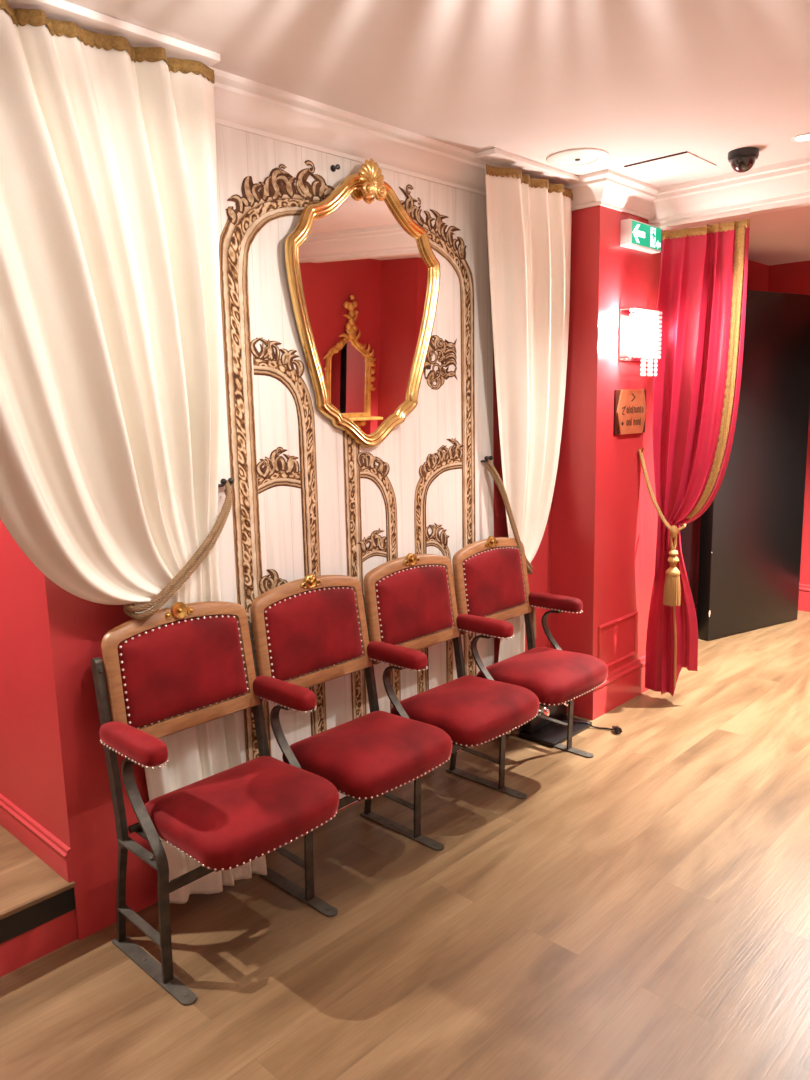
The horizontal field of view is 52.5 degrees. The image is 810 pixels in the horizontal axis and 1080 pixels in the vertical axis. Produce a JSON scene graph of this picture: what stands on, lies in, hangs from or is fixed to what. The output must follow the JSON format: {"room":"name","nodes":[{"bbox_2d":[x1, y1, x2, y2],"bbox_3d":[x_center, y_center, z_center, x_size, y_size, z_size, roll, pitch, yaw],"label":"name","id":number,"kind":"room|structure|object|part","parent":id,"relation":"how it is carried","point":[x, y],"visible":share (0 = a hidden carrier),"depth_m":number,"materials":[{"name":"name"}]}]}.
{"room":"cinema lobby","nodes":[
{"label":"cinema lobby","id":0,"kind":"room"},
{"bbox_2d":[0,519,52,833],"bbox_3d":[-1.528,-0.137,2.853,1.260,2.600,0.120,8,13,43],"label":"wall","id":1,"kind":"structure","parent":0,"point":[23,769],"depth_m":2.57,"materials":[{"name":"red paint"}]},
{"bbox_2d":[0,793,73,882],"bbox_3d":[-1.510,0.911,2.934,1.380,0.105,0.020,8,13,43],"label":"baseboard","id":2,"kind":"structure","parent":1,"relation":"attached to","point":[52,851],"depth_m":2.60,"materials":[{"name":"red paint"}]},
{"bbox_2d":[0,825,74,919],"bbox_3d":[-2.362,1.137,2.049,1.392,0.015,2.516,8,13,43],"label":"step","id":3,"kind":"structure","parent":0,"point":[26,881],"depth_m":2.49,"materials":[{"name":"brown wood"}]},
{"bbox_2d":[26,260,768,940],"bbox_3d":[0.853,-0.440,4.366,0.160,2.600,5.634,8,13,43],"label":"wall","id":4,"kind":"structure","parent":0,"point":[69,630],"depth_m":2.49,"materials":[{"name":"red paint"}]},
{"bbox_2d":[0,887,75,943],"bbox_3d":[-2.366,1.184,2.062,1.376,0.080,2.516,8,13,43],"label":"trim","id":5,"kind":"structure","parent":4,"relation":"attached to","point":[14,925],"depth_m":2.41,"materials":[{"name":"black paint"}]},
{"bbox_2d":[0,909,77,976],"bbox_3d":[-2.367,1.274,2.080,1.368,0.105,2.516,8,13,43],"label":"stair riser","id":6,"kind":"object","parent":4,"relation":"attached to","point":[33,944],"depth_m":2.43,"materials":[{"name":"red paint"}]},
{"bbox_2d":[215,124,493,810],"bbox_3d":[-0.208,-0.159,3.150,0.007,2.469,1.795,8,13,43],"label":"mural panel","id":7,"kind":"object","parent":4,"relation":"attached to","point":[307,498],"visible":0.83,"depth_m":3.06,"materials":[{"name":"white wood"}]},
{"bbox_2d":[123,478,233,618],"bbox_3d":[-0.677,0.015,2.552,0.166,0.377,0.437,8,13,43],"label":"tieback","id":8,"kind":"object","parent":7,"relation":"attached to","point":[178,580],"visible":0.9,"depth_m":2.49,"materials":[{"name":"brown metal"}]},
{"label":"printed frame","id":9,"kind":"part","parent":7,"relation":"part of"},
{"bbox_3d":[-0.442,-0.210,2.893,0.001,0.084,0.196,8,13,43],"label":"printed frame","id":10,"kind":"part","parent":7,"relation":"part of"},
{"label":"printed frame","id":11,"kind":"part","parent":7,"relation":"part of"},
{"bbox_2d":[330,164,339,171],"bbox_3d":[-0.246,-1.324,2.919,0.033,0.024,0.024,8,13,43],"label":"wall hook","id":12,"kind":"object","parent":7,"relation":"attached to","point":[333,167],"visible":1,"depth_m":2.92,"materials":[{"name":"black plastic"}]},
{"bbox_3d":[-0.190,0.268,3.229,0.001,1.580,0.086,8,13,43],"label":"printed frame","id":13,"kind":"part","parent":7,"relation":"part of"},
{"bbox_2d":[285,158,439,447],"bbox_3d":[-0.123,-0.868,3.069,0.088,1.047,0.779,7,13,42],"label":"gilt mirror","id":14,"kind":"object","parent":7,"relation":"attached to","point":[363,275],"visible":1,"depth_m":3.06,"materials":[{"name":"gold glass"}]},
{"bbox_3d":[-0.122,0.050,3.271,0.001,0.066,0.146,8,13,43],"label":"printed frame","id":15,"kind":"part","parent":7,"relation":"part of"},
{"label":"printed frame","id":16,"kind":"part","parent":7,"relation":"part of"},
{"label":"printed frame","id":17,"kind":"part","parent":7,"relation":"part of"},
{"bbox_3d":[0.156,0.475,3.629,0.001,1.027,0.170,8,13,43],"label":"printed frame","id":18,"kind":"part","parent":7,"relation":"part of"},
{"bbox_3d":[0.161,-0.164,3.541,0.001,2.315,0.462,8,13,43],"label":"printed frame","id":19,"kind":"part","parent":7,"relation":"part of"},
{"bbox_2d":[481,456,535,638],"bbox_3d":[0.504,0.039,3.817,0.165,0.869,0.287,8,13,43],"label":"tieback","id":20,"kind":"object","parent":7,"relation":"attached to","point":[490,467],"visible":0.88,"depth_m":3.72,"materials":[{"name":"brown fabric"}]},
{"bbox_3d":[0.499,-0.087,3.810,0.124,0.537,0.271,8,13,43],"label":"cord","id":21,"kind":"part","parent":20,"relation":"part of","materials":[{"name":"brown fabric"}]},
{"bbox_3d":[0.498,-0.111,3.806,0.124,0.547,0.271,8,13,43],"label":"cord","id":22,"kind":"part","parent":20,"relation":"part of","materials":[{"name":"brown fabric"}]},
{"bbox_2d":[209,67,658,219],"bbox_3d":[-0.740,-1.298,2.171,0.346,0.123,5.570,8,13,43],"label":"crown molding","id":23,"kind":"structure","parent":4,"relation":"attached to","point":[240,103],"depth_m":2.98,"materials":[{"name":"white paint"}]},
{"bbox_2d":[680,518,698,606],"bbox_3d":[1.794,-0.449,5.304,0.017,2.270,0.500,8,13,43],"label":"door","id":24,"kind":"structure","parent":4,"relation":"in","point":[689,534],"depth_m":5.50,"materials":[{"name":"red paint"}]},
{"bbox_2d":[697,290,809,639],"bbox_3d":[2.382,-0.496,5.518,0.958,2.256,0.150,-7,11,-30],"label":"door leaf","id":25,"kind":"structure","parent":4,"relation":"in","point":[751,531],"depth_m":5.50,"materials":[{"name":"black paint"}]},
{"bbox_2d":[0,610,809,1079],"bbox_3d":[0.998,1.171,2.767,2.860,0.060,8.150,8,13,43],"label":"floor","id":26,"kind":"structure","parent":0,"point":[643,913],"depth_m":2.50,"materials":[{"name":"brown wood"}]},
{"bbox_2d":[91,601,338,1005],"bbox_3d":[-0.529,0.716,2.417,0.548,1.016,0.577,8,13,43],"label":"seat","id":27,"kind":"object","parent":26,"relation":"on","point":[181,666],"visible":1,"depth_m":2.38,"materials":[{"name":"red fabric"}]},
{"bbox_3d":[-0.851,0.782,2.408,0.104,0.893,0.022,8,13,43],"label":"post","id":28,"kind":"part","parent":27,"relation":"part of","materials":[{"name":"metal"}]},
{"bbox_3d":[-0.754,0.560,2.273,0.299,0.068,0.076,8,13,43],"label":"armrest","id":29,"kind":"part","parent":27,"relation":"part of","materials":[{"name":"red fabric"}]},
{"bbox_3d":[-0.752,0.587,2.276,0.301,0.011,0.069,8,13,43],"label":"nailhead trim","id":30,"kind":"part","parent":27,"relation":"part of","materials":[{"name":"silver metal"}]},
{"bbox_3d":[-0.721,0.919,2.308,0.170,0.649,0.030,8,13,43],"label":"leg","id":31,"kind":"part","parent":27,"relation":"part of","materials":[{"name":"metal"}]},
{"bbox_3d":[-0.728,1.238,2.374,0.412,0.009,0.044,8,13,43],"label":"foot plate","id":32,"kind":"part","parent":27,"relation":"part of","materials":[{"name":"metal"}]},
{"bbox_3d":[-0.679,0.390,2.533,0.078,0.372,0.500,8,13,43],"label":"backrest","id":33,"kind":"part","parent":27,"relation":"part of","materials":[{"name":"red fabric"}]},
{"bbox_3d":[-0.672,0.389,2.526,0.046,0.282,0.421,8,13,43],"label":"nailhead trim","id":34,"kind":"part","parent":27,"relation":"part of","materials":[{"name":"silver metal"}]},
{"bbox_3d":[-0.468,0.770,2.407,0.415,0.127,0.478,8,13,43],"label":"seat","id":35,"kind":"part","parent":27,"relation":"part of","materials":[{"name":"red fabric"}]},
{"bbox_3d":[-0.456,0.820,2.405,0.371,0.011,0.465,8,13,43],"label":"nailhead trim","id":36,"kind":"part","parent":27,"relation":"part of","materials":[{"name":"silver metal"}]},
{"bbox_2d":[248,574,451,916],"bbox_3d":[-0.172,0.647,2.789,0.548,1.014,0.577,8,13,43],"label":"seat","id":37,"kind":"object","parent":26,"relation":"on","point":[311,630],"visible":0.91,"depth_m":2.75,"materials":[{"name":"red fabric"}]},
{"bbox_3d":[-0.494,0.713,2.779,0.104,0.893,0.022,8,13,43],"label":"post","id":38,"kind":"part","parent":37,"relation":"part of","materials":[{"name":"metal"}]},
{"bbox_3d":[-0.397,0.490,2.644,0.299,0.068,0.076,8,13,43],"label":"armrest","id":39,"kind":"part","parent":37,"relation":"part of","materials":[{"name":"red fabric"}]},
{"bbox_3d":[-0.395,0.517,2.647,0.301,0.011,0.069,8,13,43],"label":"nailhead trim","id":40,"kind":"part","parent":37,"relation":"part of","materials":[{"name":"silver metal"}]},
{"bbox_3d":[-0.363,0.850,2.679,0.170,0.649,0.030,8,13,43],"label":"leg","id":41,"kind":"part","parent":37,"relation":"part of","materials":[{"name":"metal"}]},
{"bbox_3d":[-0.370,1.168,2.745,0.412,0.009,0.044,8,13,43],"label":"foot plate","id":42,"kind":"part","parent":37,"relation":"part of","materials":[{"name":"metal"}]},
{"bbox_3d":[-0.322,0.321,2.905,0.078,0.372,0.500,8,13,43],"label":"backrest","id":43,"kind":"part","parent":37,"relation":"part of","materials":[{"name":"red fabric"}]},
{"bbox_3d":[-0.315,0.319,2.897,0.046,0.282,0.421,8,13,43],"label":"nailhead trim","id":44,"kind":"part","parent":37,"relation":"part of","materials":[{"name":"silver metal"}]},
{"bbox_3d":[-0.111,0.701,2.778,0.415,0.127,0.478,8,13,43],"label":"seat","id":45,"kind":"part","parent":37,"relation":"part of","materials":[{"name":"red fabric"}]},
{"bbox_3d":[-0.099,0.750,2.776,0.371,0.011,0.465,8,13,43],"label":"nailhead trim","id":46,"kind":"part","parent":37,"relation":"part of","materials":[{"name":"silver metal"}]},
{"bbox_2d":[360,553,538,850],"bbox_3d":[0.185,0.578,3.160,0.548,1.014,0.577,8,13,43],"label":"seat","id":47,"kind":"object","parent":26,"relation":"on","point":[410,600],"visible":0.88,"depth_m":3.12,"materials":[{"name":"red fabric"}]},
{"bbox_3d":[-0.136,0.644,3.150,0.104,0.893,0.022,8,13,43],"label":"post","id":48,"kind":"part","parent":47,"relation":"part of","materials":[{"name":"metal"}]},
{"bbox_3d":[-0.040,0.421,3.015,0.299,0.068,0.076,8,13,43],"label":"armrest","id":49,"kind":"part","parent":47,"relation":"part of","materials":[{"name":"red fabric"}]},
{"bbox_3d":[-0.037,0.448,3.018,0.301,0.011,0.069,8,13,43],"label":"nailhead trim","id":50,"kind":"part","parent":47,"relation":"part of","materials":[{"name":"silver metal"}]},
{"bbox_3d":[-0.006,0.780,3.050,0.170,0.649,0.030,8,13,43],"label":"leg","id":51,"kind":"part","parent":47,"relation":"part of","materials":[{"name":"metal"}]},
{"bbox_3d":[-0.013,1.099,3.117,0.412,0.009,0.044,8,13,43],"label":"foot plate","id":52,"kind":"part","parent":47,"relation":"part of","materials":[{"name":"metal"}]},
{"bbox_3d":[0.035,0.252,3.276,0.078,0.372,0.500,8,13,43],"label":"backrest","id":53,"kind":"part","parent":47,"relation":"part of","materials":[{"name":"red fabric"}]},
{"bbox_3d":[0.043,0.250,3.268,0.046,0.282,0.421,8,13,43],"label":"nailhead trim","id":54,"kind":"part","parent":47,"relation":"part of","materials":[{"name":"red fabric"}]},
{"bbox_3d":[0.246,0.631,3.150,0.415,0.127,0.478,8,13,43],"label":"seat","id":55,"kind":"part","parent":47,"relation":"part of","materials":[{"name":"red fabric"}]},
{"bbox_3d":[0.258,0.681,3.147,0.371,0.011,0.465,8,13,43],"label":"nailhead trim","id":56,"kind":"part","parent":47,"relation":"part of","materials":[{"name":"silver metal"}]},
{"bbox_2d":[446,536,607,798],"bbox_3d":[0.555,0.504,3.551,0.536,1.014,0.594,8,13,43],"label":"seat","id":57,"kind":"object","parent":26,"relation":"on","point":[490,578],"visible":0.85,"depth_m":3.50,"materials":[{"name":"red fabric"}]},
{"bbox_3d":[0.221,0.574,3.522,0.104,0.893,0.022,8,13,43],"label":"post","id":58,"kind":"part","parent":57,"relation":"part of","materials":[{"name":"metal"}]},
{"bbox_3d":[0.318,0.351,3.387,0.299,0.068,0.076,8,13,43],"label":"armrest","id":59,"kind":"part","parent":57,"relation":"part of","materials":[{"name":"red fabric"}]},
{"bbox_3d":[0.344,1.029,3.488,0.412,0.009,0.044,8,13,43],"label":"foot plate","id":60,"kind":"part","parent":57,"relation":"part of","materials":[{"name":"metal"}]},
{"bbox_3d":[0.320,0.379,3.390,0.301,0.011,0.069,8,13,43],"label":"nailhead trim","id":61,"kind":"part","parent":57,"relation":"part of","materials":[{"name":"silver metal"}]},
{"bbox_3d":[0.351,0.711,3.422,0.170,0.649,0.030,8,13,43],"label":"leg","id":62,"kind":"part","parent":57,"relation":"part of","materials":[{"name":"metal"}]},
{"bbox_3d":[0.392,0.182,3.647,0.078,0.372,0.500,8,13,43],"label":"backrest","id":63,"kind":"part","parent":57,"relation":"part of","materials":[{"name":"red fabric"}]},
{"bbox_3d":[0.400,0.180,3.640,0.046,0.282,0.421,8,13,43],"label":"nailhead trim","id":64,"kind":"part","parent":57,"relation":"part of","materials":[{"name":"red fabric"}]},
{"bbox_3d":[0.578,0.505,3.893,0.104,0.893,0.022,8,13,43],"label":"post","id":65,"kind":"part","parent":57,"relation":"part of","materials":[{"name":"metal"}]},
{"bbox_3d":[0.604,0.562,3.521,0.415,0.127,0.478,8,13,43],"label":"seat","id":66,"kind":"part","parent":57,"relation":"part of","materials":[{"name":"red fabric"}]},
{"bbox_3d":[0.702,0.960,3.859,0.412,0.009,0.044,8,13,43],"label":"foot plate","id":67,"kind":"part","parent":57,"relation":"part of","materials":[{"name":"metal"}]},
{"bbox_3d":[0.675,0.282,3.758,0.299,0.068,0.076,8,13,43],"label":"armrest","id":68,"kind":"part","parent":57,"relation":"part of","materials":[{"name":"red fabric"}]},
{"bbox_3d":[0.709,0.641,3.793,0.170,0.649,0.030,8,13,43],"label":"leg","id":69,"kind":"part","parent":57,"relation":"part of","materials":[{"name":"metal"}]},
{"bbox_3d":[0.677,0.309,3.761,0.301,0.011,0.069,8,13,43],"label":"nailhead trim","id":70,"kind":"part","parent":57,"relation":"part of","materials":[{"name":"silver metal"}]},
{"bbox_3d":[0.616,0.611,3.519,0.371,0.011,0.465,8,13,43],"label":"nailhead trim","id":71,"kind":"part","parent":57,"relation":"part of","materials":[{"name":"silver metal"}]},
{"bbox_2d":[519,702,591,746],"bbox_3d":[0.738,0.864,4.006,0.195,0.149,0.345,8,13,43],"label":"floor light","id":72,"kind":"object","parent":26,"relation":"on","point":[538,730],"visible":0.56,"depth_m":3.96,"materials":[{"name":"black paint"}]},
{"bbox_3d":[0.665,0.829,3.947,0.064,0.058,0.052,8,13,43],"label":"knob","id":73,"kind":"part","parent":72,"relation":"part of","materials":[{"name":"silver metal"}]},
{"bbox_2d":[563,721,622,733],"bbox_3d":[0.928,0.914,4.035,0.292,0.034,0.064,4,11,27],"label":"power cable","id":74,"kind":"object","parent":26,"relation":"on","point":[617,729],"visible":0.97,"depth_m":4.01,"materials":[{"name":"black plastic"}]},
{"bbox_3d":[0.908,0.913,4.046,0.252,0.031,0.023,2,10,17],"label":"cord","id":75,"kind":"part","parent":74,"relation":"part of","materials":[{"name":"black plastic"}]},
{"bbox_2d":[64,0,809,187],"bbox_3d":[-0.432,-1.355,1.864,4.200,0.080,5.570,8,13,43],"label":"ceiling","id":76,"kind":"structure","parent":0,"point":[634,81],"depth_m":2.48,"materials":[{"name":"paint"}]},
{"bbox_2d":[7,0,219,66],"bbox_3d":[-0.938,-1.314,1.996,0.097,0.022,1.092,8,13,43],"label":"rail","id":77,"kind":"object","parent":76,"relation":"attached to","point":[87,19],"visible":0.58,"depth_m":2.15,"materials":[{"name":"white paint"}]},
{"bbox_2d":[0,0,266,903],"bbox_3d":[-0.862,-0.044,2.234,0.223,2.542,1.058,6,12,36],"label":"curtain","id":78,"kind":"object","parent":77,"relation":"hanging from","point":[111,344],"visible":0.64,"depth_m":2.23,"materials":[{"name":"fabric"}]},
{"bbox_3d":[-0.901,-1.276,2.012,0.067,0.038,1.032,8,13,43],"label":"braid trim","id":79,"kind":"part","parent":78,"relation":"part of","materials":[{"name":"gold metal"}]},
{"bbox_2d":[477,148,579,184],"bbox_3d":[0.565,-1.606,3.558,0.097,0.022,0.697,8,13,43],"label":"rail","id":80,"kind":"object","parent":76,"relation":"attached to","point":[497,156],"visible":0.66,"depth_m":3.48,"materials":[{"name":"white paint"}]},
{"bbox_2d":[485,164,572,733],"bbox_3d":[0.577,-0.328,3.790,0.146,2.519,0.680,8,13,43],"label":"curtain","id":81,"kind":"object","parent":80,"relation":"hanging from","point":[529,220],"visible":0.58,"depth_m":3.68,"materials":[{"name":"fabric"}]},
{"bbox_3d":[0.568,-1.548,3.559,0.063,0.037,0.665,7,13,41],"label":"braid trim","id":82,"kind":"part","parent":81,"relation":"part of","materials":[{"name":"gold metal"}]},
{"bbox_2d":[547,148,608,167],"bbox_3d":[0.722,-1.594,3.436,0.256,0.014,0.256,8,13,43],"label":"ceiling speaker","id":83,"kind":"object","parent":76,"relation":"attached to","point":[578,157],"visible":1,"depth_m":3.41,"materials":[{"name":"white paint"}]},
{"bbox_2d":[624,151,716,178],"bbox_3d":[1.158,-1.632,3.584,0.285,0.006,0.294,8,13,43],"label":"ceiling hatch","id":84,"kind":"object","parent":76,"relation":"attached to","point":[683,162],"visible":1,"depth_m":3.57,"materials":[{"name":"paint"}]},
{"bbox_2d":[661,202,809,230],"bbox_3d":[2.058,-1.563,3.434,2.760,0.170,0.150,8,13,43],"label":"ceiling beam","id":85,"kind":"structure","parent":76,"relation":"attached to","point":[808,203],"depth_m":3.92,"materials":[{"name":"white paint"}]},
{"bbox_2d":[654,209,750,227],"bbox_3d":[1.414,-1.539,3.946,0.488,0.017,0.020,8,13,43],"label":"rail","id":86,"kind":"object","parent":85,"relation":"attached to","point":[746,211],"visible":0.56,"depth_m":3.92,"materials":[{"name":"white paint"}]},
{"bbox_2d":[645,219,749,695],"bbox_3d":[1.448,-0.337,4.135,0.473,2.376,0.112,8,13,43],"label":"curtain","id":87,"kind":"object","parent":86,"relation":"hanging from","point":[702,291],"visible":0.84,"depth_m":4.08,"materials":[{"name":"red fabric"}]},
{"bbox_3d":[1.402,0.403,4.299,0.054,0.764,0.018,4,11,27],"label":"edge cord","id":88,"kind":"part","parent":87,"relation":"part of","materials":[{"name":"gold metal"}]},
{"bbox_2d":[648,156,809,225],"bbox_3d":[2.049,-1.520,3.274,2.348,0.166,0.106,8,13,43],"label":"crown molding","id":89,"kind":"structure","parent":85,"relation":"attached to","point":[787,183],"depth_m":3.76,"materials":[{"name":"white paint"}]},
{"bbox_2d":[727,147,758,172],"bbox_3d":[1.403,-1.570,3.410,0.122,0.082,0.122,8,13,43],"label":"dome camera","id":90,"kind":"object","parent":76,"relation":"attached to","point":[741,160],"visible":1,"depth_m":3.37,"materials":[{"name":"black plastic"}]},
{"bbox_2d":[791,133,809,141],"bbox_3d":[1.574,-1.582,3.230,0.100,0.006,0.100,8,13,43],"label":"recessed light","id":91,"kind":"object","parent":76,"relation":"in","point":[805,137],"visible":1,"depth_m":3.23,"materials":[{"name":"white paint"}]},
{"bbox_2d":[550,205,662,672],"bbox_3d":[0.999,-0.434,4.307,0.372,2.600,0.620,8,13,43],"label":"wall pillar","id":92,"kind":"structure","parent":0,"point":[603,509],"depth_m":4.08,"materials":[{"name":"red paint"}]},
{"bbox_2d":[567,655,648,719],"bbox_3d":[0.909,0.783,4.313,0.312,0.202,1.100,8,13,43],"label":"baseboard","id":93,"kind":"structure","parent":92,"relation":"attached to","point":[626,682],"depth_m":4.29,"materials":[{"name":"red paint"}]},
{"bbox_2d":[598,611,637,666],"bbox_3d":[1.116,0.525,4.288,0.012,0.240,0.402,8,13,43],"label":"panel","id":94,"kind":"object","parent":92,"relation":"attached to","point":[635,613],"visible":0.88,"depth_m":4.29,"materials":[{"name":"red paint"}]},
{"bbox_2d":[613,389,646,434],"bbox_3d":[1.139,-0.647,4.139,0.019,0.220,0.310,8,13,43],"label":"plaque","id":95,"kind":"object","parent":92,"relation":"attached to","point":[630,410],"visible":1,"depth_m":4.11,"materials":[{"name":"brown"}]},
{"bbox_2d":[618,307,661,376],"bbox_3d":[1.169,-0.975,4.065,0.100,0.326,0.284,8,13,43],"label":"wall lamp","id":96,"kind":"object","parent":92,"relation":"attached to","point":[634,333],"visible":1,"depth_m":4.02,"materials":[{"name":"white glass"}]},
{"bbox_3d":[1.136,-1.017,4.089,0.012,0.247,0.277,8,13,43],"label":"plate","id":97,"kind":"part","parent":96,"relation":"part of","materials":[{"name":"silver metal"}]},
{"bbox_3d":[1.165,-1.019,4.061,0.083,0.238,0.277,8,13,43],"label":"frame rail","id":98,"kind":"part","parent":96,"relation":"part of","materials":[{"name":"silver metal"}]},
{"bbox_2d":[620,219,660,253],"bbox_3d":[1.155,-1.480,4.010,0.056,0.120,0.321,8,13,43],"label":"exit sign","id":99,"kind":"object","parent":92,"relation":"attached to","point":[636,235],"visible":1,"depth_m":3.96,"materials":[{"name":"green plastic"}]},
{"bbox_2d":[638,447,685,606],"bbox_3d":[1.333,-0.076,4.258,0.249,0.808,0.152,8,13,43],"label":"tieback","id":100,"kind":"object","parent":92,"relation":"attached to","point":[672,590],"visible":0.95,"depth_m":4.20,"materials":[{"name":"gold gold-coloured textile cord"}]},
{"bbox_3d":[1.286,-0.252,4.210,0.207,0.416,0.030,8,13,43],"label":"cord","id":101,"kind":"part","parent":100,"relation":"part of","materials":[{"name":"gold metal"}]},
{"bbox_3d":[1.293,-0.254,4.218,0.207,0.416,0.020,8,13,43],"label":"cord","id":102,"kind":"part","parent":100,"relation":"part of","materials":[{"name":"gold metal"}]},
{"bbox_2d":[663,206,809,265],"bbox_3d":[2.893,-1.787,4.395,2.900,0.080,2.430,8,13,43],"label":"ceiling","id":103,"kind":"structure","parent":0,"point":[779,237],"depth_m":4.90,"materials":[{"name":"paint"}]},
{"bbox_2d":[768,260,809,584],"bbox_3d":[3.715,-0.672,5.388,2.640,2.600,0.180,8,13,43],"label":"wall","id":104,"kind":"structure","parent":0,"point":[794,278],"depth_m":6.00,"materials":[{"name":"red paint"}]},
{"bbox_2d":[695,584,809,618],"bbox_3d":[3.311,0.594,5.138,2.640,0.202,1.070,8,13,43],"label":"baseboard","id":105,"kind":"structure","parent":104,"relation":"attached to","point":[804,589],"depth_m":6.14,"materials":[{"name":"red paint"}]}
]}

